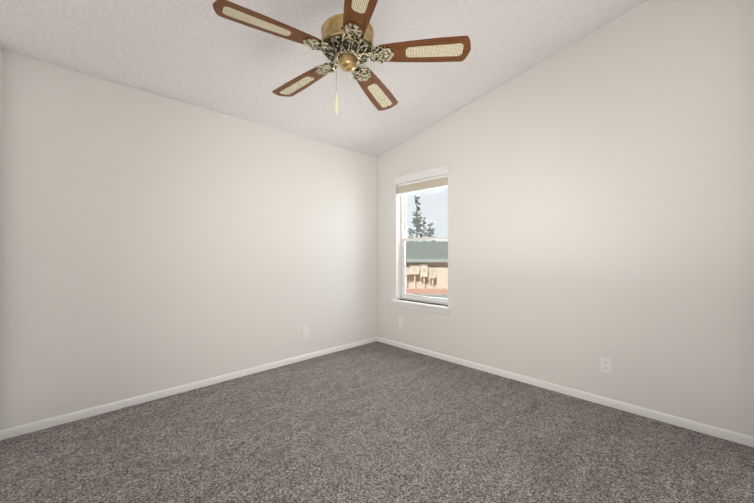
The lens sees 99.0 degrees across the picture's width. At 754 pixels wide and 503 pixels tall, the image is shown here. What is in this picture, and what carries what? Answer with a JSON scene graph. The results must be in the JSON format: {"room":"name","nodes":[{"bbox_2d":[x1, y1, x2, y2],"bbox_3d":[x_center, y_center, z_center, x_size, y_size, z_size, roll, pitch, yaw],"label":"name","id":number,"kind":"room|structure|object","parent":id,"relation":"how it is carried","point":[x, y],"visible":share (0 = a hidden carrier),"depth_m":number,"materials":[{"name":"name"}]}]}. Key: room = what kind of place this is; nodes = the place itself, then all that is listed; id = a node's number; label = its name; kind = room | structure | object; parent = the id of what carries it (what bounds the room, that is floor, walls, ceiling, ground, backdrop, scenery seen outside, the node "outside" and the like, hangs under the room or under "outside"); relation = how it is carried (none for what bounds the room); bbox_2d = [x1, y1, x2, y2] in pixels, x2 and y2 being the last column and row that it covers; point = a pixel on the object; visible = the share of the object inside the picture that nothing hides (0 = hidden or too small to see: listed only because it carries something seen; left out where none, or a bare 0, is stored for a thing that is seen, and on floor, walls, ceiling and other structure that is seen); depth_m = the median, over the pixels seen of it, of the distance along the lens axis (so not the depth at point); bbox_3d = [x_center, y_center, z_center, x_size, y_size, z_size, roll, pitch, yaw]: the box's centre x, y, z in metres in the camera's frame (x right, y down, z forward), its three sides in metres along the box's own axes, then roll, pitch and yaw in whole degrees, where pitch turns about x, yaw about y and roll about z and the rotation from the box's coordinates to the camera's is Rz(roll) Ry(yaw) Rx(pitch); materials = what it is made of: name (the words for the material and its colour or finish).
{"room":"empty bedroom","nodes":[
{"label":"empty bedroom","id":0,"kind":"room"},
{"bbox_2d":[0,47,0,133],"bbox_3d":[-1.122,-0.543,0.630,0.150,3.423,4.006,0,-1,-44],"label":"wall","id":1,"kind":"structure","parent":0,"point":[0,90],"depth_m":2.01,"materials":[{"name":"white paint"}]},
{"bbox_2d":[0,50,376,429],"bbox_3d":[-1.232,-0.159,3.204,3.276,2.690,0.150,0,-1,-44],"label":"wall","id":2,"kind":"structure","parent":0,"point":[150,242],"depth_m":2.58,"materials":[{"name":"white paint"}]},
{"bbox_2d":[0,336,376,439],"bbox_3d":[-1.175,1.157,3.137,3.276,0.058,0.012,0,-1,-44],"label":"baseboard","id":3,"kind":"structure","parent":2,"relation":"attached to","point":[53,421],"depth_m":2.56,"materials":[{"name":"white paint"}]},
{"bbox_2d":[303,326,307,336],"bbox_3d":[-0.781,0.883,3.523,0.070,0.115,0.008,0,-1,-44],"label":"electrical outlet","id":4,"kind":"object","parent":2,"relation":"attached to","point":[305,331],"visible":1,"depth_m":3.52,"materials":[{"name":"white plastic"}]},
{"bbox_2d":[0,0,647,157],"bbox_3d":[0.161,-1.730,1.776,3.276,0.933,3.856,0,-1,-44],"label":"ceiling","id":5,"kind":"structure","parent":0,"point":[201,53],"depth_m":2.35,"materials":[{"name":"white paint"}]},
{"bbox_2d":[213,0,470,114],"bbox_3d":[-0.209,-1.187,1.883,1.333,0.798,1.315,0,-1,-44],"label":"fan","id":6,"kind":"object","parent":5,"relation":"hanging from","point":[345,43],"visible":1,"depth_m":1.80,"materials":[{"name":"brown wood"}]},
{"bbox_2d":[0,341,753,502],"bbox_3d":[0.109,1.236,1.809,3.576,0.120,4.006,0,-1,-44],"label":"floor","id":7,"kind":"structure","parent":0,"point":[376,422],"depth_m":1.93,"materials":[{"name":"carpet"}]},
{"bbox_2d":[377,0,753,436],"bbox_3d":[1.340,-0.527,3.013,0.150,3.423,4.006,0,-1,-44],"label":"wall","id":8,"kind":"structure","parent":0,"point":[585,173],"depth_m":2.44,"materials":[{"name":"white paint"}]},
{"bbox_2d":[398,317,402,326],"bbox_3d":[0.288,0.879,3.971,0.015,0.115,0.070,0,-1,-44],"label":"outlet","id":9,"kind":"object","parent":8,"relation":"attached to","point":[400,321],"visible":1,"depth_m":3.97,"materials":[{"name":"white plastic"}]},
{"bbox_2d":[391,299,449,314],"bbox_3d":[0.512,0.647,3.778,0.144,0.085,0.836,0,-1,-44],"label":"window sill","id":10,"kind":"structure","parent":8,"relation":"attached to","point":[426,306],"depth_m":3.71,"materials":[{"name":"white paint"}]},
{"bbox_2d":[393,164,448,184],"bbox_3d":[0.491,-0.888,3.763,0.030,0.104,0.793,0,-1,-44],"label":"window trim","id":11,"kind":"structure","parent":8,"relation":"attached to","point":[424,173],"depth_m":3.72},
{"bbox_2d":[401,188,447,304],"bbox_3d":[0.590,-0.117,3.848,0.062,1.448,0.761,0,-1,-44],"label":"window","id":12,"kind":"structure","parent":8,"relation":"in","point":[404,239],"depth_m":3.99,"materials":[{"name":"white plastic"}]},
{"bbox_2d":[397,174,447,194],"bbox_3d":[0.531,-0.773,3.796,0.052,0.130,0.753,0,-1,-44],"label":"window blind","id":13,"kind":"object","parent":12,"relation":"attached to","point":[432,183],"visible":0.81,"depth_m":3.75,"materials":[{"name":"white plastic"}]},
{"bbox_2d":[377,337,753,446],"bbox_3d":[1.160,1.156,3.070,0.012,0.058,3.356,0,-1,-44],"label":"baseboard","id":14,"kind":"structure","parent":8,"relation":"attached to","point":[736,437],"depth_m":2.48,"materials":[{"name":"white paint"}]},
{"bbox_2d":[600,357,610,373],"bbox_3d":[1.750,0.876,2.466,0.008,0.115,0.070,0,-1,-44],"label":"electrical outlet","id":15,"kind":"object","parent":8,"relation":"attached to","point":[605,365],"visible":1,"depth_m":2.46,"materials":[{"name":"white plastic"}]},
{"bbox_2d":[620,273,630,281],"bbox_3d":[1.838,0.193,2.380,0.008,0.066,0.066,0,-1,-44],"label":"wall plate","id":16,"kind":"object","parent":8,"relation":"attached to","point":[625,277],"visible":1,"depth_m":2.38,"materials":[{"name":"white plastic"}]},
{"label":"outside","id":17,"kind":"structure","parent":0,"visible":0},
{"bbox_2d":[412,294,447,298],"bbox_3d":[17.676,3.532,65.409,109.550,0.200,150.000,0,-1,-44],"label":"ground","id":18,"kind":"structure","parent":17,"point":[439,296],"depth_m":22.66,"materials":[{"name":"grey concrete"}]},
{"bbox_2d":[408,228,413,241],"bbox_3d":[5.530,-0.217,53.291,1.672,7.137,1.541,0,-1,-44],"label":"tree","id":19,"kind":"object","parent":18,"relation":"on","point":[410,229],"depth_m":53.42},
{"bbox_2d":[411,195,422,241],"bbox_3d":[6.140,-2.620,49.320,2.020,11.880,2.075,0,-1,-44],"label":"tree","id":20,"kind":"object","parent":18,"relation":"on","point":[417,225],"depth_m":49.20,"materials":[{"name":"green plant"}]},
{"bbox_2d":[406,265,435,288],"bbox_3d":[3.113,2.139,26.436,3.420,2.040,0.360,0,0,7],"label":"mailboxes","id":21,"kind":"object","parent":18,"relation":"on","point":[424,271],"depth_m":26.27,"materials":[{"name":"beige"}]},
{"bbox_2d":[420,217,427,241],"bbox_3d":[8.130,-1.227,55.339,1.646,9.177,2.008,0,-1,-44],"label":"tree","id":22,"kind":"object","parent":18,"relation":"on","point":[423,232],"depth_m":55.16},
{"bbox_2d":[406,287,447,294],"bbox_3d":[3.047,3.100,25.164,18.000,0.200,3.550,0,0,7],"label":"mulch","id":23,"kind":"object","parent":18,"relation":"on","point":[417,290],"depth_m":24.61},
{"bbox_2d":[406,241,447,288],"bbox_3d":[3.771,1.139,31.441,20.900,4.110,9.940,0,0,7],"label":"house","id":24,"kind":"structure","parent":18,"relation":"on","point":[433,257],"depth_m":26.96,"materials":[{"name":"grey"}]},
{"bbox_2d":[426,223,435,241],"bbox_3d":[8.702,-0.562,51.172,1.649,7.796,1.711,0,-1,-44],"label":"tree","id":25,"kind":"object","parent":18,"relation":"on","point":[430,231],"depth_m":51.05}
]}

